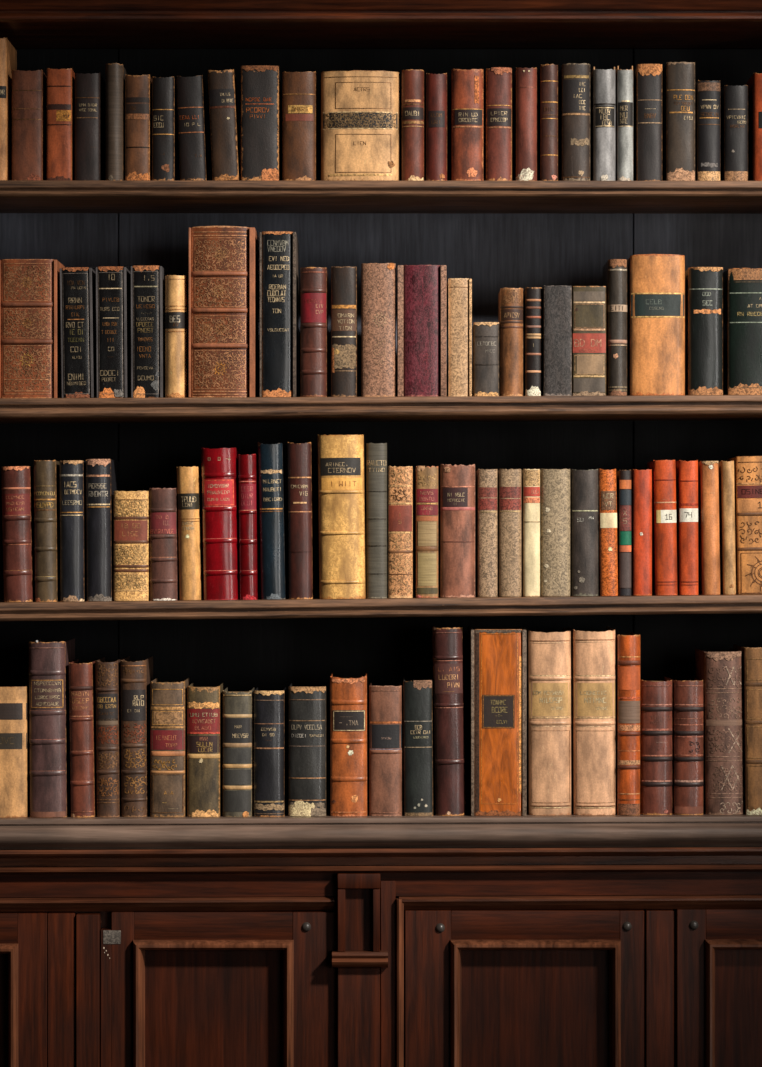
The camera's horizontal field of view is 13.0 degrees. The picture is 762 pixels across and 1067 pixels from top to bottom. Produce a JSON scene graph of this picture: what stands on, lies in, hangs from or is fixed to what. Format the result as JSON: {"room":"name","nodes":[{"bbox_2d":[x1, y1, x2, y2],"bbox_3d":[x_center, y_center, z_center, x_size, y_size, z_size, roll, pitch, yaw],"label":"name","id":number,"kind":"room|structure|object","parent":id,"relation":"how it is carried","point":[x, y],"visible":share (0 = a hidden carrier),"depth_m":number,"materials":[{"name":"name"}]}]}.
{"room":"library","nodes":[
{"label":"library","id":0,"kind":"room"},
{"bbox_3d":[0.000,1.240,2.363,5.200,0.040,5.925,0,0,0],"label":"floor","id":1,"kind":"structure","parent":0,"visible":0},
{"bbox_2d":[0,847,761,1066],"bbox_3d":[0.000,0.843,5.108,1.400,0.754,0.314,0,0,0],"label":"base cabinet","id":2,"kind":"object","parent":1,"relation":"on","point":[510,956],"visible":0.99,"depth_m":4.99,"materials":[{"name":"brown wood"}]},
{"bbox_2d":[0,803,761,848],"bbox_3d":[0.000,0.446,5.094,1.400,0.051,0.301,0,0,0],"label":"countertop","id":3,"kind":"structure","parent":2,"relation":"on","point":[740,830],"depth_m":4.95,"materials":[{"name":"brown wood"}]},
{"bbox_2d":[0,686,29,817],"bbox_3d":[-0.574,0.328,5.069,0.085,0.197,0.131,0,0,0],"label":"book","id":4,"kind":"object","parent":3,"relation":"on","point":[14,701],"visible":0.91,"depth_m":5.01,"materials":[{"name":"leather"}]},
{"bbox_2d":[29,639,74,817],"bbox_3d":[-0.501,0.293,5.086,0.056,0.267,0.176,0,0,0],"label":"book","id":5,"kind":"object","parent":3,"relation":"on","point":[49,724],"visible":0.96,"depth_m":5.00,"materials":[{"name":"leather"}]},
{"bbox_2d":[69,659,98,817],"bbox_3d":[-0.450,0.310,5.076,0.036,0.232,0.156,-1,0,0],"label":"book","id":6,"kind":"object","parent":3,"relation":"on","point":[82,676],"visible":0.98,"depth_m":5.00,"materials":[{"name":"leather"}]},
{"bbox_2d":[96,657,124,816],"bbox_3d":[-0.411,0.309,5.080,0.034,0.235,0.158,-1,0,0],"label":"book","id":7,"kind":"object","parent":3,"relation":"on","point":[108,673],"visible":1,"depth_m":5.00,"materials":[{"name":"leather"}]},
{"bbox_2d":[120,656,152,816],"bbox_3d":[-0.372,0.308,5.089,0.039,0.236,0.172,0,0,0],"label":"book","id":8,"kind":"object","parent":3,"relation":"on","point":[136,675],"visible":1,"depth_m":5.01,"materials":[{"name":"leather"}]},
{"bbox_2d":[150,677,189,816],"bbox_3d":[-0.321,0.324,5.069,0.052,0.204,0.136,0,0,0],"label":"book","id":9,"kind":"object","parent":3,"relation":"on","point":[168,700],"visible":0.98,"depth_m":5.00,"materials":[{"name":"leather"}]},
{"bbox_2d":[187,682,222,816],"bbox_3d":[-0.267,0.327,5.067,0.049,0.196,0.131,0,0,0],"label":"book","id":10,"kind":"object","parent":3,"relation":"on","point":[204,704],"visible":1,"depth_m":5.00,"materials":[{"name":"leather"}]},
{"bbox_2d":[223,687,254,816],"bbox_3d":[-0.216,0.331,5.065,0.044,0.190,0.126,0,0,0],"label":"book","id":11,"kind":"object","parent":3,"relation":"on","point":[238,707],"visible":1,"depth_m":5.00,"materials":[{"name":"leather"}]},
{"bbox_2d":[254,687,285,816],"bbox_3d":[-0.169,0.331,5.065,0.046,0.189,0.126,0,0,0],"label":"book","id":12,"kind":"object","parent":3,"relation":"on","point":[269,706],"visible":1,"depth_m":5.00,"materials":[{"name":"leather"}]},
{"bbox_2d":[288,683,326,815],"bbox_3d":[-0.111,0.328,5.069,0.057,0.195,0.129,0,0,0],"label":"book","id":13,"kind":"object","parent":3,"relation":"on","point":[307,706],"visible":1,"depth_m":5.01,"materials":[{"name":"leather"}]},
{"bbox_2d":[330,673,366,815],"bbox_3d":[-0.049,0.319,5.072,0.056,0.211,0.141,0,0,0],"label":"book","id":14,"kind":"object","parent":3,"relation":"on","point":[348,695],"visible":1,"depth_m":5.01,"materials":[{"name":"leather"}]},
{"bbox_2d":[0,0,761,800],"bbox_3d":[0.000,-0.204,5.105,1.460,1.252,0.320,0,0,0],"label":"bookcase","id":15,"kind":"object","parent":3,"relation":"on","point":[496,235],"visible":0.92,"depth_m":5.25,"materials":[{"name":"brown wood"}]},
{"bbox_2d":[0,37,16,179],"bbox_3d":[-0.583,-0.637,5.071,0.043,0.216,0.143,0,0,0],"label":"book","id":16,"kind":"object","parent":15,"relation":"on","point":[8,53],"visible":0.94,"depth_m":5.00,"materials":[{"name":"leather"}]},
{"bbox_2d":[1,466,34,601],"bbox_3d":[-0.548,0.001,5.068,0.044,0.204,0.137,-1,0,0],"label":"book","id":17,"kind":"object","parent":15,"relation":"on","point":[17,482],"visible":0.99,"depth_m":5.00,"materials":[{"name":"leather"}]},
{"bbox_2d":[12,70,46,179],"bbox_3d":[-0.532,-0.613,5.059,0.046,0.168,0.112,0,0,0],"label":"book","id":18,"kind":"object","parent":15,"relation":"on","point":[29,88],"visible":0.89,"depth_m":5.00,"materials":[{"name":"leather"}]},
{"bbox_2d":[0,259,65,397],"bbox_3d":[-0.530,-0.307,5.071,0.088,0.209,0.141,0,0,0],"label":"book","id":19,"kind":"object","parent":15,"relation":"on","point":[30,335],"visible":1,"depth_m":5.00,"materials":[{"name":"leather"}]},
{"bbox_2d":[34,460,59,601],"bbox_3d":[-0.505,-0.004,5.072,0.034,0.213,0.143,-1,0,0],"label":"book","id":20,"kind":"object","parent":15,"relation":"on","point":[46,472],"visible":0.98,"depth_m":5.00,"materials":[{"name":"leather"}]},
{"bbox_2d":[47,68,74,179],"bbox_3d":[-0.483,-0.614,5.059,0.038,0.170,0.113,0,0,0],"label":"book","id":21,"kind":"object","parent":15,"relation":"on","point":[60,82],"visible":0.95,"depth_m":5.00,"materials":[{"name":"leather"}]},
{"bbox_2d":[59,460,86,601],"bbox_3d":[-0.465,-0.004,5.071,0.036,0.212,0.140,0,0,0],"label":"book","id":22,"kind":"object","parent":15,"relation":"on","point":[72,473],"visible":0.98,"depth_m":5.00,"materials":[{"name":"leather"}]},
{"bbox_2d":[60,267,96,397],"bbox_3d":[-0.457,-0.301,5.066,0.048,0.196,0.129,-1,0,0],"label":"book","id":23,"kind":"object","parent":15,"relation":"on","point":[77,284],"visible":0.94,"depth_m":5.00,"materials":[{"name":"leather"}]},
{"bbox_2d":[75,73,104,179],"bbox_3d":[-0.441,-0.611,5.057,0.038,0.164,0.111,0,0,0],"label":"book","id":24,"kind":"object","parent":15,"relation":"on","point":[89,88],"visible":0.94,"depth_m":5.00,"materials":[{"name":"leather"}]},
{"bbox_2d":[86,459,119,600],"bbox_3d":[-0.425,-0.005,5.095,0.038,0.214,0.186,0,0,0],"label":"book","id":25,"kind":"object","parent":15,"relation":"on","point":[102,475],"visible":1,"depth_m":5.00,"materials":[{"name":"leather"}]},
{"bbox_2d":[96,266,130,397],"bbox_3d":[-0.405,-0.302,5.066,0.046,0.197,0.130,0,0,0],"label":"book","id":26,"kind":"object","parent":15,"relation":"on","point":[113,283],"visible":0.96,"depth_m":5.00,"materials":[{"name":"leather"}]},
{"bbox_2d":[106,63,127,179],"bbox_3d":[-0.401,-0.618,5.060,0.027,0.177,0.118,0,0,0],"label":"book","id":27,"kind":"object","parent":15,"relation":"on","point":[115,72],"visible":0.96,"depth_m":5.00,"materials":[{"name":"leather"}]},
{"bbox_2d":[114,491,149,600],"bbox_3d":[-0.376,0.018,5.059,0.053,0.166,0.111,0,0,0],"label":"book","id":28,"kind":"object","parent":15,"relation":"on","point":[131,508],"visible":0.99,"depth_m":5.01,"materials":[{"name":"leather"}]},
{"bbox_2d":[125,74,151,179],"bbox_3d":[-0.366,-0.610,5.059,0.038,0.162,0.111,0,0,0],"label":"book","id":29,"kind":"object","parent":15,"relation":"on","point":[138,89],"visible":0.96,"depth_m":5.00,"materials":[{"name":"leather"}]},
{"bbox_2d":[130,265,167,397],"bbox_3d":[-0.352,-0.303,5.067,0.048,0.199,0.131,0,0,0],"label":"book","id":30,"kind":"object","parent":15,"relation":"on","point":[147,281],"visible":0.99,"depth_m":5.00,"materials":[{"name":"leather"}]},
{"bbox_2d":[149,488,179,600],"bbox_3d":[-0.328,0.016,5.059,0.042,0.170,0.114,0,0,0],"label":"book","id":31,"kind":"object","parent":15,"relation":"on","point":[163,508],"visible":0.98,"depth_m":5.01,"materials":[{"name":"leather"}]},
{"bbox_2d":[152,77,177,179],"bbox_3d":[-0.327,-0.608,5.056,0.034,0.158,0.111,0,0,0],"label":"book","id":32,"kind":"object","parent":15,"relation":"on","point":[164,90],"visible":0.96,"depth_m":5.00,"materials":[{"name":"leather"}]},
{"bbox_2d":[165,275,188,397],"bbox_3d":[-0.309,-0.296,5.061,0.033,0.184,0.122,0,0,0],"label":"book","id":33,"kind":"object","parent":15,"relation":"on","point":[176,286],"visible":0.93,"depth_m":5.00,"materials":[{"name":"leather"}]},
{"bbox_2d":[177,466,203,599],"bbox_3d":[-0.289,0.000,5.069,0.034,0.201,0.134,-1,0,0],"label":"book","id":34,"kind":"object","parent":15,"relation":"on","point":[189,479],"visible":0.99,"depth_m":5.01,"materials":[{"name":"leather"}]},
{"bbox_2d":[176,75,208,179],"bbox_3d":[-0.285,-0.609,5.060,0.046,0.160,0.111,0,0,0],"label":"book","id":35,"kind":"object","parent":15,"relation":"on","point":[191,91],"visible":0.94,"depth_m":5.01,"materials":[{"name":"leather"}]},
{"bbox_2d":[201,447,239,599],"bbox_3d":[-0.242,-0.015,5.075,0.052,0.229,0.154,-1,0,0],"label":"book","id":36,"kind":"object","parent":15,"relation":"on","point":[220,481],"visible":0.99,"depth_m":5.00,"materials":[{"name":"leather"}]},
{"bbox_2d":[188,226,258,397],"bbox_3d":[-0.239,-0.333,5.083,0.100,0.258,0.172,0,0,0],"label":"book","id":37,"kind":"object","parent":15,"relation":"on","point":[223,261],"visible":1,"depth_m":5.00,"materials":[{"name":"leather"}]},
{"bbox_2d":[208,69,240,179],"bbox_3d":[-0.237,-0.613,5.056,0.047,0.169,0.111,0,0,0],"label":"book","id":38,"kind":"object","parent":15,"relation":"on","point":[222,85],"visible":0.95,"depth_m":5.00,"materials":[{"name":"leather"}]},
{"bbox_2d":[238,454,259,599],"bbox_3d":[-0.200,-0.010,5.072,0.027,0.219,0.147,-1,0,0],"label":"book","id":39,"kind":"object","parent":15,"relation":"on","point":[248,469],"visible":0.98,"depth_m":5.00,"materials":[{"name":"leather"}]},
{"bbox_2d":[241,65,280,179],"bbox_3d":[-0.182,-0.616,5.058,0.057,0.174,0.115,0,0,0],"label":"book","id":40,"kind":"object","parent":15,"relation":"on","point":[260,84],"visible":0.94,"depth_m":5.00,"materials":[{"name":"leather"}]},
{"bbox_2d":[258,442,287,599],"bbox_3d":[-0.165,-0.020,5.079,0.037,0.237,0.156,-1,0,0],"label":"book","id":41,"kind":"object","parent":15,"relation":"on","point":[271,457],"visible":1,"depth_m":5.00,"materials":[{"name":"leather"}]},
{"bbox_2d":[259,231,298,396],"bbox_3d":[-0.155,-0.329,5.083,0.055,0.249,0.164,0,0,0],"label":"book","id":42,"kind":"object","parent":15,"relation":"on","point":[278,250],"visible":0.96,"depth_m":5.00,"materials":[{"name":"leather"}]},
{"bbox_2d":[282,71,316,179],"bbox_3d":[-0.123,-0.612,5.056,0.050,0.166,0.111,0,0,0],"label":"book","id":43,"kind":"object","parent":15,"relation":"on","point":[299,89],"visible":0.98,"depth_m":5.00,"materials":[{"name":"leather"}]},
{"bbox_2d":[288,442,313,598],"bbox_3d":[-0.122,-0.019,5.080,0.036,0.236,0.156,-1,0,0],"label":"book","id":44,"kind":"object","parent":15,"relation":"on","point":[300,456],"visible":1,"depth_m":5.00,"materials":[{"name":"leather"}]},
{"bbox_2d":[300,267,327,396],"bbox_3d":[-0.101,-0.302,5.065,0.040,0.195,0.131,0,0,0],"label":"book","id":45,"kind":"object","parent":15,"relation":"on","point":[313,280],"visible":0.98,"depth_m":5.00,"materials":[{"name":"leather"}]},
{"bbox_2d":[318,434,365,598],"bbox_3d":[-0.059,-0.025,5.068,0.070,0.247,0.165,-1,0,0],"label":"book","id":46,"kind":"object","parent":15,"relation":"on","point":[341,492],"visible":1,"depth_m":4.99,"materials":[{"name":"leather"}]},
{"bbox_2d":[331,266,356,396],"bbox_3d":[-0.056,-0.303,5.064,0.039,0.196,0.130,0,0,0],"label":"book","id":47,"kind":"object","parent":15,"relation":"on","point":[343,279],"visible":0.97,"depth_m":5.00,"materials":[{"name":"leather"}]},
{"bbox_2d":[321,70,399,180],"bbox_3d":[-0.031,-0.612,5.058,0.118,0.167,0.111,0,0,0],"label":"book","id":48,"kind":"object","parent":15,"relation":"on","point":[360,109],"visible":0.99,"depth_m":5.00,"materials":[{"name":"leather"}]},
{"bbox_2d":[366,443,386,597],"bbox_3d":[-0.006,-0.019,5.079,0.031,0.234,0.155,0,0,0],"label":"book","id":49,"kind":"object","parent":15,"relation":"on","point":[376,454],"visible":1,"depth_m":5.00,"materials":[{"name":"leather"}]},
{"bbox_2d":[361,263,395,396],"bbox_3d":[-0.004,-0.306,5.069,0.052,0.201,0.133,0,0,0],"label":"book","id":50,"kind":"object","parent":15,"relation":"on","point":[378,281],"visible":0.95,"depth_m":5.00,"materials":[{"name":"leather"}]},
{"bbox_2d":[388,466,412,597],"bbox_3d":[0.029,-0.002,5.070,0.037,0.199,0.132,0,0,0],"label":"book","id":51,"kind":"object","parent":15,"relation":"on","point":[400,479],"visible":1,"depth_m":5.01,"materials":[{"name":"paper"}]},
{"bbox_2d":[402,69,423,180],"bbox_3d":[0.048,-0.613,5.058,0.034,0.168,0.112,0,0,0],"label":"book","id":52,"kind":"object","parent":15,"relation":"on","point":[412,80],"visible":0.98,"depth_m":5.00,"materials":[{"name":"leather"}]},
{"bbox_2d":[397,265,446,396],"bbox_3d":[0.061,-0.305,5.069,0.074,0.198,0.131,0,0,0],"label":"book","id":53,"kind":"object","parent":15,"relation":"on","point":[421,289],"visible":0.97,"depth_m":5.01,"materials":[{"name":"leather"}]},
{"bbox_2d":[415,466,437,597],"bbox_3d":[0.069,-0.003,5.069,0.034,0.198,0.132,0,0,0],"label":"book","id":54,"kind":"object","parent":15,"relation":"on","point":[426,478],"visible":1,"depth_m":5.00,"materials":[{"name":"leather"}]},
{"bbox_2d":[426,73,446,180],"bbox_3d":[0.084,-0.611,5.056,0.032,0.164,0.111,0,0,0],"label":"book","id":55,"kind":"object","parent":15,"relation":"on","point":[436,84],"visible":0.94,"depth_m":5.00,"materials":[{"name":"leather"}]},
{"bbox_2d":[439,464,474,596],"bbox_3d":[0.115,-0.004,5.062,0.052,0.201,0.133,0,0,0],"label":"book","id":56,"kind":"object","parent":15,"relation":"on","point":[456,482],"visible":1,"depth_m":5.00,"materials":[{"name":"leather"}]},
{"bbox_2d":[447,278,471,395],"bbox_3d":[0.119,-0.295,5.061,0.035,0.178,0.117,0,0,0],"label":"book","id":57,"kind":"object","parent":15,"relation":"on","point":[459,290],"visible":0.96,"depth_m":5.00,"materials":[{"name":"paper"}]},
{"bbox_2d":[451,69,482,180],"bbox_3d":[0.130,-0.614,5.057,0.048,0.170,0.113,0,0,0],"label":"book","id":58,"kind":"object","parent":15,"relation":"on","point":[466,85],"visible":0.98,"depth_m":5.00,"materials":[{"name":"leather"}]},
{"bbox_2d":[472,322,498,395],"bbox_3d":[0.158,-0.262,5.060,0.038,0.112,0.111,0,0,0],"label":"book","id":59,"kind":"object","parent":15,"relation":"on","point":[485,335],"visible":0.95,"depth_m":5.01,"materials":[{"name":"leather"}]},
{"bbox_2d":[476,469,497,596],"bbox_3d":[0.160,-0.001,5.067,0.030,0.193,0.128,0,0,0],"label":"book","id":60,"kind":"object","parent":15,"relation":"on","point":[487,479],"visible":1,"depth_m":5.01,"materials":[{"name":"paper"}]},
{"bbox_2d":[484,67,511,180],"bbox_3d":[0.177,-0.614,5.060,0.039,0.171,0.114,0,0,0],"label":"book","id":61,"kind":"object","parent":15,"relation":"on","point":[497,80],"visible":0.96,"depth_m":5.01,"materials":[{"name":"leather"}]},
{"bbox_2d":[498,469,520,596],"bbox_3d":[0.194,-0.001,5.065,0.034,0.193,0.128,0,0,0],"label":"book","id":62,"kind":"object","parent":15,"relation":"on","point":[509,481],"visible":0.98,"depth_m":5.00,"materials":[{"name":"paper"}]},
{"bbox_2d":[498,288,522,395],"bbox_3d":[0.197,-0.288,5.059,0.035,0.163,0.111,0,0,0],"label":"book","id":63,"kind":"object","parent":15,"relation":"on","point":[510,300],"visible":0.97,"depth_m":5.01,"materials":[{"name":"leather"}]},
{"bbox_2d":[514,67,536,180],"bbox_3d":[0.219,-0.615,5.058,0.032,0.172,0.114,0,0,0],"label":"book","id":64,"kind":"object","parent":15,"relation":"on","point":[525,79],"visible":0.93,"depth_m":5.00,"materials":[{"name":"leather"}]},
{"bbox_2d":[521,469,539,596],"bbox_3d":[0.226,-0.001,5.066,0.026,0.192,0.127,0,0,0],"label":"book","id":65,"kind":"object","parent":15,"relation":"on","point":[530,478],"visible":0.98,"depth_m":5.00,"materials":[{"name":"leather"}]},
{"bbox_2d":[523,287,541,395],"bbox_3d":[0.230,-0.288,5.059,0.025,0.164,0.111,0,0,0],"label":"book","id":66,"kind":"object","parent":15,"relation":"on","point":[532,297],"visible":0.97,"depth_m":5.01,"materials":[{"name":"leather"}]},
{"bbox_2d":[537,64,557,180],"bbox_3d":[0.253,-0.617,5.058,0.026,0.176,0.117,0,0,0],"label":"book","id":67,"kind":"object","parent":15,"relation":"on","point":[547,78],"visible":0.96,"depth_m":5.00,"materials":[{"name":"leather"}]},
{"bbox_2d":[540,469,569,595],"bbox_3d":[0.263,-0.002,5.064,0.044,0.192,0.127,0,0,0],"label":"book","id":68,"kind":"object","parent":15,"relation":"on","point":[554,483],"visible":0.97,"depth_m":5.00,"materials":[{"name":"paper"}]},
{"bbox_2d":[542,285,571,395],"bbox_3d":[0.265,-0.289,5.055,0.042,0.166,0.110,0,0,0],"label":"book","id":69,"kind":"object","parent":15,"relation":"on","point":[556,300],"visible":0.92,"depth_m":5.00,"materials":[{"name":"fabric"}]},
{"bbox_2d":[558,63,589,180],"bbox_3d":[0.293,-0.617,5.059,0.043,0.178,0.118,0,0,0],"label":"book","id":70,"kind":"object","parent":15,"relation":"on","point":[573,79],"visible":0.97,"depth_m":5.00,"materials":[{"name":"leather"}]},
{"bbox_2d":[570,469,597,595],"bbox_3d":[0.307,-0.002,5.063,0.040,0.191,0.127,0,0,0],"label":"book","id":71,"kind":"object","parent":15,"relation":"on","point":[583,483],"visible":0.97,"depth_m":5.00,"materials":[{"name":"leather"}]},
{"bbox_2d":[572,286,605,395],"bbox_3d":[0.313,-0.289,5.067,0.050,0.166,0.111,0,0,0],"label":"book","id":72,"kind":"object","parent":15,"relation":"on","point":[588,302],"visible":0.97,"depth_m":5.01,"materials":[{"name":"leather"}]},
{"bbox_2d":[590,67,615,180],"bbox_3d":[0.336,-0.616,5.056,0.034,0.174,0.112,0,0,0],"label":"book","id":73,"kind":"object","parent":15,"relation":"on","point":[602,82],"visible":0.98,"depth_m":5.00,"materials":[{"name":"leather"}]},
{"bbox_2d":[598,469,617,595],"bbox_3d":[0.342,-0.002,5.066,0.027,0.192,0.127,-1,0,0],"label":"book","id":74,"kind":"object","parent":15,"relation":"on","point":[607,493],"visible":0.94,"depth_m":5.00,"materials":[{"name":"leather"}]},
{"bbox_2d":[603,259,626,395],"bbox_3d":[0.356,-0.309,5.071,0.029,0.206,0.137,0,0,0],"label":"book","id":75,"kind":"object","parent":15,"relation":"on","point":[614,270],"visible":0.97,"depth_m":5.01,"materials":[{"name":"leather"}]},
{"bbox_2d":[616,470,630,595],"bbox_3d":[0.367,-0.001,5.065,0.018,0.189,0.126,0,0,0],"label":"book","id":76,"kind":"object","parent":15,"relation":"on","point":[623,477],"visible":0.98,"depth_m":5.00,"materials":[{"name":"leather"}]},
{"bbox_2d":[615,66,632,180],"bbox_3d":[0.367,-0.616,5.058,0.024,0.175,0.112,0,0,0],"label":"book","id":77,"kind":"object","parent":15,"relation":"on","point":[624,78],"visible":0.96,"depth_m":5.00,"materials":[{"name":"leather"}]},
{"bbox_2d":[631,469,651,595],"bbox_3d":[0.393,-0.002,5.065,0.029,0.190,0.126,0,0,0],"label":"book","id":78,"kind":"object","parent":15,"relation":"on","point":[641,480],"visible":0.94,"depth_m":5.00,"materials":[{"name":"leather"}]},
{"bbox_2d":[633,64,661,180],"bbox_3d":[0.404,-0.617,5.062,0.038,0.178,0.117,0,0,0],"label":"book","id":79,"kind":"object","parent":15,"relation":"on","point":[647,78],"visible":0.97,"depth_m":5.01,"materials":[{"name":"leather"}]},
{"bbox_2d":[627,254,684,395],"bbox_3d":[0.416,-0.313,5.069,0.082,0.212,0.140,0,0,0],"label":"book","id":80,"kind":"object","parent":15,"relation":"on","point":[655,282],"visible":0.95,"depth_m":5.00,"materials":[{"name":"leather"}]},
{"bbox_2d":[647,460,676,594],"bbox_3d":[0.427,-0.009,5.067,0.033,0.204,0.135,-1,0,0],"label":"book","id":81,"kind":"object","parent":15,"relation":"on","point":[664,530],"visible":0.99,"depth_m":5.00,"materials":[{"name":"leather"}]},
{"bbox_2d":[662,62,694,180],"bbox_3d":[0.451,-0.619,5.064,0.044,0.180,0.120,0,0,0],"label":"book","id":82,"kind":"object","parent":15,"relation":"on","point":[678,78],"visible":0.99,"depth_m":5.01,"materials":[{"name":"leather"}]},
{"bbox_2d":[675,460,697,594],"bbox_3d":[0.463,-0.009,5.071,0.029,0.203,0.135,0,0,0],"label":"book","id":83,"kind":"object","parent":15,"relation":"on","point":[686,472],"visible":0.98,"depth_m":5.01,"materials":[{"name":"leather"}]},
{"bbox_2d":[685,267,722,394],"bbox_3d":[0.488,-0.304,5.065,0.052,0.193,0.128,0,0,0],"label":"book","id":84,"kind":"object","parent":15,"relation":"on","point":[703,285],"visible":0.97,"depth_m":5.00,"materials":[{"name":"leather"}]},
{"bbox_2d":[695,80,719,180],"bbox_3d":[0.493,-0.605,5.059,0.035,0.154,0.111,0,0,0],"label":"book","id":85,"kind":"object","parent":15,"relation":"on","point":[707,93],"visible":0.94,"depth_m":5.01,"materials":[{"name":"leather"}]},
{"bbox_2d":[698,461,719,594],"bbox_3d":[0.495,-0.009,5.067,0.027,0.201,0.133,-1,0,0],"label":"book","id":86,"kind":"object","parent":15,"relation":"on","point":[708,474],"visible":0.98,"depth_m":5.00,"materials":[{"name":"leather"}]},
{"bbox_2d":[718,460,735,594],"bbox_3d":[0.522,-0.009,5.067,0.019,0.202,0.134,-1,0,0],"label":"book","id":87,"kind":"object","parent":15,"relation":"on","point":[725,469],"visible":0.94,"depth_m":5.00,"materials":[{"name":"leather"}]},
{"bbox_2d":[720,85,747,180],"bbox_3d":[0.534,-0.601,5.058,0.036,0.146,0.111,0,0,0],"label":"book","id":88,"kind":"object","parent":15,"relation":"on","point":[733,99],"visible":0.93,"depth_m":5.00,"materials":[{"name":"leather"}]},
{"bbox_2d":[723,268,761,394],"bbox_3d":[0.567,-0.303,5.065,0.092,0.191,0.126,0,0,0],"label":"book","id":89,"kind":"object","parent":15,"relation":"on","point":[742,287],"visible":0.94,"depth_m":5.00,"materials":[{"name":"leather"}]},
{"bbox_2d":[727,456,761,594],"bbox_3d":[0.574,-0.013,5.072,0.077,0.208,0.139,-1,0,0],"label":"book","id":90,"kind":"object","parent":15,"relation":"on","point":[747,469],"visible":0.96,"depth_m":5.00,"materials":[{"name":"leather"}]},
{"bbox_2d":[747,73,761,180],"bbox_3d":[0.584,-0.610,5.057,0.047,0.164,0.111,0,0,0],"label":"book","id":91,"kind":"object","parent":15,"relation":"on","point":[754,83],"visible":0.96,"depth_m":5.01,"materials":[{"name":"leather"}]},
{"bbox_2d":[369,682,401,815],"bbox_3d":[0.007,0.326,5.068,0.049,0.196,0.132,0,0,0],"label":"book","id":92,"kind":"object","parent":3,"relation":"on","point":[385,702],"visible":1,"depth_m":5.01,"materials":[{"name":"leather"}]},
{"bbox_2d":[403,677,432,815],"bbox_3d":[0.056,0.322,5.070,0.044,0.204,0.135,0,0,0],"label":"book","id":93,"kind":"object","parent":3,"relation":"on","point":[417,694],"visible":1,"depth_m":5.00,"materials":[{"name":"leather"}]},
{"bbox_2d":[431,625,464,815],"bbox_3d":[0.102,0.282,5.096,0.045,0.284,0.187,-1,0,0],"label":"book","id":94,"kind":"object","parent":3,"relation":"on","point":[447,643],"visible":1,"depth_m":5.01,"materials":[{"name":"leather"}]},
{"bbox_2d":[468,626,526,815],"bbox_3d":[0.177,0.284,5.092,0.083,0.280,0.185,0,0,0],"label":"book","id":95,"kind":"object","parent":3,"relation":"on","point":[497,658],"visible":1,"depth_m":5.00,"materials":[{"name":"leather"}]},
{"bbox_2d":[524,627,570,815],"bbox_3d":[0.254,0.285,5.095,0.064,0.278,0.185,0,0,0],"label":"book","id":96,"kind":"object","parent":3,"relation":"on","point":[548,653],"visible":0.98,"depth_m":5.01,"materials":[{"name":"leather"}]},
{"bbox_2d":[567,627,615,814],"bbox_3d":[0.321,0.284,5.093,0.064,0.279,0.186,0,0,0],"label":"book","id":97,"kind":"object","parent":3,"relation":"on","point":[593,660],"visible":0.99,"depth_m":5.00,"materials":[{"name":"leather"}]},
{"bbox_2d":[615,632,640,814],"bbox_3d":[0.373,0.287,5.088,0.035,0.271,0.181,0,0,0],"label":"book","id":98,"kind":"object","parent":3,"relation":"on","point":[627,647],"visible":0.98,"depth_m":5.00,"materials":[{"name":"leather"}]},
{"bbox_2d":[640,676,672,814],"bbox_3d":[0.415,0.322,5.070,0.048,0.203,0.136,0,0,0],"label":"book","id":99,"kind":"object","parent":3,"relation":"on","point":[656,708],"visible":0.98,"depth_m":5.01,"materials":[{"name":"leather"}]},
{"bbox_2d":[667,677,703,814],"bbox_3d":[0.463,0.321,5.068,0.045,0.202,0.136,0,0,0],"label":"book","id":100,"kind":"object","parent":3,"relation":"on","point":[687,696],"visible":0.98,"depth_m":5.00,"materials":[{"name":"leather"}]},
{"bbox_2d":[695,648,743,814],"bbox_3d":[0.516,0.300,5.083,0.057,0.246,0.162,-1,0,0],"label":"book","id":101,"kind":"object","parent":3,"relation":"on","point":[720,673],"visible":0.98,"depth_m":5.00,"materials":[{"name":"leather"}]},
{"bbox_2d":[733,644,761,814],"bbox_3d":[0.584,0.296,5.083,0.074,0.252,0.167,0,0,0],"label":"book","id":102,"kind":"object","parent":3,"relation":"on","point":[751,657],"visible":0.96,"depth_m":5.00,"materials":[{"name":"leather"}]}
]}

